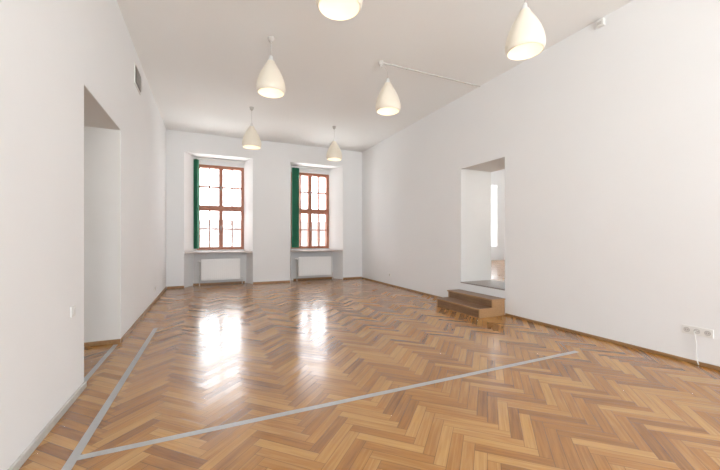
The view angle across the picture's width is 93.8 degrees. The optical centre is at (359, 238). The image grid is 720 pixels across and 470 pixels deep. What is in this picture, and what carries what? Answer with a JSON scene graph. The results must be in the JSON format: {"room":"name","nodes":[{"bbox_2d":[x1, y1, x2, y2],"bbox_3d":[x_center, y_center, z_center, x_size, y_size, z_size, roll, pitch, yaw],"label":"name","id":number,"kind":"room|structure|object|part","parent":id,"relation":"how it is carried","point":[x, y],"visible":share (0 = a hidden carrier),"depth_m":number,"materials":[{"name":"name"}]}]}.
{"room":"empty hall","nodes":[
{"label":"empty hall","id":0,"kind":"room"},
{"bbox_2d":[0,0,165,469],"bbox_3d":[-2.784,-0.735,2.885,0.800,3.970,13.150,0,0,-24],"label":"wall","id":1,"kind":"structure","parent":0,"point":[50,49],"depth_m":2.32,"materials":[{"name":"paint"}]},
{"bbox_2d":[8,381,86,469],"bbox_3d":[-1.009,1.225,-0.050,0.020,0.050,6.340,0,0,-24],"label":"baseboard","id":2,"kind":"structure","parent":1,"relation":"attached to","point":[38,439],"depth_m":2.12,"materials":[{"name":"white wood"}]},
{"bbox_2d":[70,305,75,317],"bbox_3d":[-2.205,0.560,2.592,0.015,0.080,0.080,0,0,-24],"label":"light switch","id":3,"kind":"object","parent":1,"relation":"attached to","point":[73,308],"visible":1,"depth_m":2.57,"materials":[{"name":"white plastic"}]},
{"bbox_2d":[84,85,119,341],"bbox_3d":[-2.891,-0.025,3.303,0.644,2.550,1.320,0,0,-24],"label":"doorway","id":4,"kind":"structure","parent":1,"relation":"attached to","point":[101,134],"depth_m":3.95,"materials":[{"name":"paint"}]},
{"bbox_2d":[84,286,166,346],"bbox_3d":[-4.138,1.222,6.082,0.664,0.055,4.808,0,0,-24],"label":"baseboard","id":5,"kind":"structure","parent":1,"relation":"attached to","point":[115,341],"depth_m":4.13,"materials":[{"name":"brown wood"}]},
{"bbox_2d":[134,62,141,94],"bbox_3d":[-3.270,-2.345,4.970,0.030,0.290,0.450,0,0,-24],"label":"air vent grille","id":6,"kind":"object","parent":1,"relation":"in","point":[137,78],"visible":1,"depth_m":4.88,"materials":[{"name":"white plastic"}]},
{"bbox_2d":[166,129,196,287],"bbox_3d":[-4.671,-0.735,8.863,0.680,3.970,0.700,0,0,-24],"label":"wall","id":7,"kind":"structure","parent":0,"point":[179,164],"depth_m":8.52,"materials":[{"name":"paint"}]},
{"bbox_2d":[193,248,332,283],"bbox_3d":[-2.717,0.780,9.943,4.170,0.940,0.340,0,0,-24],"label":"wall","id":8,"kind":"structure","parent":0,"point":[196,256],"depth_m":9.49,"materials":[{"name":"paint"}]},
{"bbox_2d":[185,251,252,253],"bbox_3d":[-3.799,0.367,9.119,1.654,0.035,0.490,0,0,-24],"label":"window sill","id":9,"kind":"structure","parent":8,"relation":"attached to","point":[196,251],"depth_m":9.07,"materials":[{"name":"stone"}]},
{"bbox_2d":[197,258,242,285],"bbox_3d":[-3.772,0.898,9.107,1.120,0.704,0.305,0,0,-24],"label":"radiator","id":10,"kind":"object","parent":8,"relation":"attached to","point":[211,269],"visible":1,"depth_m":8.96,"materials":[{"name":"white metal"}]},
{"bbox_2d":[197,164,243,249],"bbox_3d":[-3.903,-0.855,9.459,1.210,2.330,0.225,0,0,-24],"label":"window","id":11,"kind":"structure","parent":8,"relation":"in","point":[220,208],"depth_m":9.41,"materials":[{"name":"brown wood"}]},
{"bbox_2d":[194,157,244,248],"bbox_3d":[-3.850,-0.950,9.275,1.324,2.450,0.104,0,0,-24],"label":"vertical blind","id":12,"kind":"object","parent":11,"relation":"attached to","point":[196,161],"visible":1,"depth_m":8.99,"materials":[{"name":"green fabric"}]},
{"bbox_2d":[291,172,328,248],"bbox_3d":[-1.570,-0.855,10.513,1.210,2.330,0.225,0,0,-24],"label":"window","id":13,"kind":"structure","parent":8,"relation":"in","point":[309,211],"depth_m":10.51,"materials":[{"name":"brown wood"}]},
{"bbox_2d":[291,166,330,247],"bbox_3d":[-1.488,-0.950,10.342,1.260,2.450,0.103,0,0,-24],"label":"vertical blind","id":14,"kind":"object","parent":13,"relation":"attached to","point":[295,169],"visible":1,"depth_m":10.10,"materials":[{"name":"green fabric"}]},
{"bbox_2d":[295,256,332,278],"bbox_3d":[-1.403,0.898,10.177,1.160,0.704,0.305,0,0,-24],"label":"radiator","id":15,"kind":"object","parent":8,"relation":"attached to","point":[307,266],"visible":1,"depth_m":10.03,"materials":[{"name":"white metal"}]},
{"bbox_2d":[291,250,342,251],"bbox_3d":[-1.359,0.367,10.221,1.609,0.035,0.490,0,0,-24],"label":"window sill","id":16,"kind":"structure","parent":8,"relation":"attached to","point":[291,250],"depth_m":9.91,"materials":[{"name":"stone"}]},
{"bbox_2d":[184,132,342,174],"bbox_3d":[-2.641,-2.370,9.780,4.335,0.700,0.700,0,0,-24],"label":"wall","id":17,"kind":"structure","parent":0,"point":[199,145],"depth_m":9.20,"materials":[{"name":"paint"}]},
{"bbox_2d":[244,141,361,283],"bbox_3d":[-1.668,-0.735,10.219,3.490,3.970,0.700,0,0,-24],"label":"wall","id":18,"kind":"structure","parent":0,"point":[267,176],"depth_m":9.59,"materials":[{"name":"paint"}]},
{"bbox_2d":[167,277,361,288],"bbox_3d":[-2.456,1.225,9.668,5.340,0.050,0.376,0,0,-24],"label":"baseboard","id":19,"kind":"structure","parent":18,"relation":"attached to","point":[169,287],"depth_m":9.43,"materials":[{"name":"brown wood"}]},
{"bbox_2d":[19,278,719,469],"bbox_3d":[-0.114,1.250,3.898,6.200,0.001,13.000,0,0,-24],"label":"floor","id":20,"kind":"structure","parent":0,"point":[217,354],"depth_m":2.72,"materials":[{"name":"brown wood"}]},
{"bbox_2d":[84,344,117,380],"bbox_3d":[-2.632,1.249,3.431,0.045,0.001,1.180,0,0,-24],"label":"tape","id":21,"kind":"object","parent":20,"relation":"on","point":[112,348],"visible":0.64,"depth_m":3.37,"materials":[{"name":"grey plastic"}]},
{"bbox_2d":[61,328,157,469],"bbox_3d":[-1.993,1.248,2.748,0.050,0.001,4.251,0,0,-24],"label":"tape","id":22,"kind":"object","parent":20,"relation":"on","point":[76,453],"visible":1,"depth_m":2.39,"materials":[{"name":"grey plastic"}]},
{"bbox_2d":[78,351,577,459],"bbox_3d":[0.385,1.249,2.818,4.420,0.001,0.050,0,0,-24],"label":"tape","id":23,"kind":"object","parent":20,"relation":"on","point":[140,444],"visible":1,"depth_m":2.42,"materials":[{"name":"grey plastic"}]},
{"bbox_2d":[435,289,504,317],"bbox_3d":[1.882,1.112,5.870,0.558,0.276,1.106,0,0,-24],"label":"wooden steps","id":24,"kind":"structure","parent":20,"relation":"on","point":[478,305],"depth_m":5.64,"materials":[{"name":"brown wood"}]},
{"bbox_2d":[117,0,632,151],"bbox_3d":[3.129,-2.845,5.281,13.550,0.250,13.650,0,0,-24],"label":"ceiling","id":25,"kind":"structure","parent":0,"point":[202,61],"depth_m":5.04,"materials":[{"name":"paint"}]},
{"bbox_2d":[242,107,260,149],"bbox_3d":[-2.248,-2.305,6.995,0.388,0.830,0.388,0,0,-24],"label":"pendant lamp","id":26,"kind":"object","parent":25,"relation":"hanging from","point":[251,140],"visible":1,"depth_m":6.88,"materials":[{"name":"white plastic"}]},
{"bbox_3d":[-2.248,-2.107,6.995,0.388,0.435,0.388,0,0,-24],"label":"lamp shade","id":27,"kind":"part","parent":26,"relation":"part of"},
{"bbox_2d":[256,36,285,97],"bbox_3d":[-1.207,-2.345,4.568,0.388,0.750,0.388,0,0,-24],"label":"pendant lamp","id":28,"kind":"object","parent":25,"relation":"hanging from","point":[270,83],"visible":1,"depth_m":4.46,"materials":[{"name":"white plastic"}]},
{"bbox_3d":[-1.207,-2.188,4.568,0.388,0.435,0.388,0,0,-24],"label":"lamp shade","id":29,"kind":"part","parent":28,"relation":"part of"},
{"bbox_2d":[326,126,341,160],"bbox_3d":[-0.625,-2.320,8.188,0.388,0.800,0.388,0,0,-24],"label":"pendant lamp","id":30,"kind":"object","parent":25,"relation":"hanging from","point":[334,153],"visible":1,"depth_m":8.07,"materials":[{"name":"white plastic"}]},
{"bbox_3d":[-0.625,-2.138,8.188,0.388,0.435,0.388,0,0,-24],"label":"lamp shade","id":31,"kind":"part","parent":30,"relation":"part of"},
{"bbox_2d":[316,0,362,20],"bbox_3d":[-0.172,-2.315,2.786,0.388,0.810,0.388,0,0,-24],"label":"pendant lamp","id":32,"kind":"object","parent":25,"relation":"hanging from","point":[338,10],"visible":1,"depth_m":2.95,"materials":[{"name":"white plastic"}]},
{"bbox_2d":[375,60,400,115],"bbox_3d":[0.428,-2.335,5.175,0.388,0.770,0.388,0,0,-24],"label":"pendant lamp","id":33,"kind":"object","parent":25,"relation":"hanging from","point":[387,102],"visible":1,"depth_m":5.07,"materials":[{"name":"white plastic"}]},
{"bbox_3d":[0.428,-2.167,5.175,0.388,0.435,0.388,0,0,-24],"label":"lamp shade","id":34,"kind":"part","parent":33,"relation":"part of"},
{"bbox_2d":[384,63,479,86],"bbox_3d":[1.233,-2.711,5.604,2.000,0.017,0.030,0,0,-24],"label":"cable conduit","id":35,"kind":"object","parent":25,"relation":"attached to","point":[384,63],"depth_m":5.57,"materials":[{"name":"white plastic"}]},
{"bbox_2d":[505,3,545,60],"bbox_3d":[1.724,-2.335,3.521,0.388,0.770,0.388,0,0,-24],"label":"pendant lamp","id":36,"kind":"object","parent":25,"relation":"hanging from","point":[526,38],"visible":1,"depth_m":3.43,"materials":[{"name":"white plastic"}]},
{"bbox_2d":[491,169,504,259],"bbox_3d":[5.370,-0.735,8.761,6.600,3.970,9.150,0,0,-24],"label":"wall","id":37,"kind":"structure","parent":0,"point":[497,177],"depth_m":13.05,"materials":[{"name":"paint"}]},
{"bbox_2d":[461,280,504,289],"bbox_3d":[2.501,0.840,6.149,0.780,0.020,1.050,0,0,-24],"label":"threshold","id":38,"kind":"object","parent":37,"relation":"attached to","point":[494,284],"visible":0.71,"depth_m":6.22,"materials":[{"name":"stone"}]},
{"bbox_2d":[491,260,504,281],"bbox_3d":[5.223,0.830,8.722,6.300,0.001,8.600,0,0,-24],"label":"floor","id":39,"kind":"structure","parent":0,"point":[497,266],"depth_m":8.74,"materials":[{"name":"brown wood"}]},
{"bbox_2d":[362,0,719,366],"bbox_3d":[2.835,-0.735,5.422,0.770,3.970,13.150,0,0,-24],"label":"wall","id":40,"kind":"structure","parent":0,"point":[608,136],"depth_m":4.26,"materials":[{"name":"paint"}]},
{"bbox_2d":[461,157,504,281],"bbox_3d":[2.506,-0.255,6.151,0.762,2.170,1.050,0,0,-24],"label":"trim","id":41,"kind":"structure","parent":40,"relation":"attached to","point":[475,179],"depth_m":6.60,"materials":[{"name":"paint"}]},
{"bbox_2d":[362,277,719,370],"bbox_3d":[2.620,1.232,4.941,0.018,0.035,12.450,0,0,-24],"label":"baseboard","id":42,"kind":"structure","parent":40,"relation":"attached to","point":[506,314],"depth_m":4.12,"materials":[{"name":"brown wood"}]},
{"bbox_2d":[596,18,604,28],"bbox_3d":[2.958,-2.650,4.145,0.056,0.080,0.080,0,0,-24],"label":"sensor","id":43,"kind":"object","parent":40,"relation":"attached to","point":[601,22],"visible":1,"depth_m":4.13,"materials":[{"name":"white plastic"}]},
{"bbox_2d":[682,324,713,364],"bbox_3d":[3.328,1.061,3.335,0.050,0.364,0.234,0,0,-24],"label":"wall outlet","id":44,"kind":"object","parent":40,"relation":"attached to","point":[698,331],"visible":1,"depth_m":3.33,"materials":[{"name":"white plastic"}]},
{"label":"outside","id":45,"kind":"structure","parent":0,"visible":0},
{"bbox_2d":[200,219,324,246],"bbox_3d":[-14.549,4.050,39.514,39.000,12.400,9.000,0,0,-24],"label":"building","id":46,"kind":"structure","parent":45,"point":[204,234],"depth_m":36.96,"materials":[{"name":"paint"}]}
]}

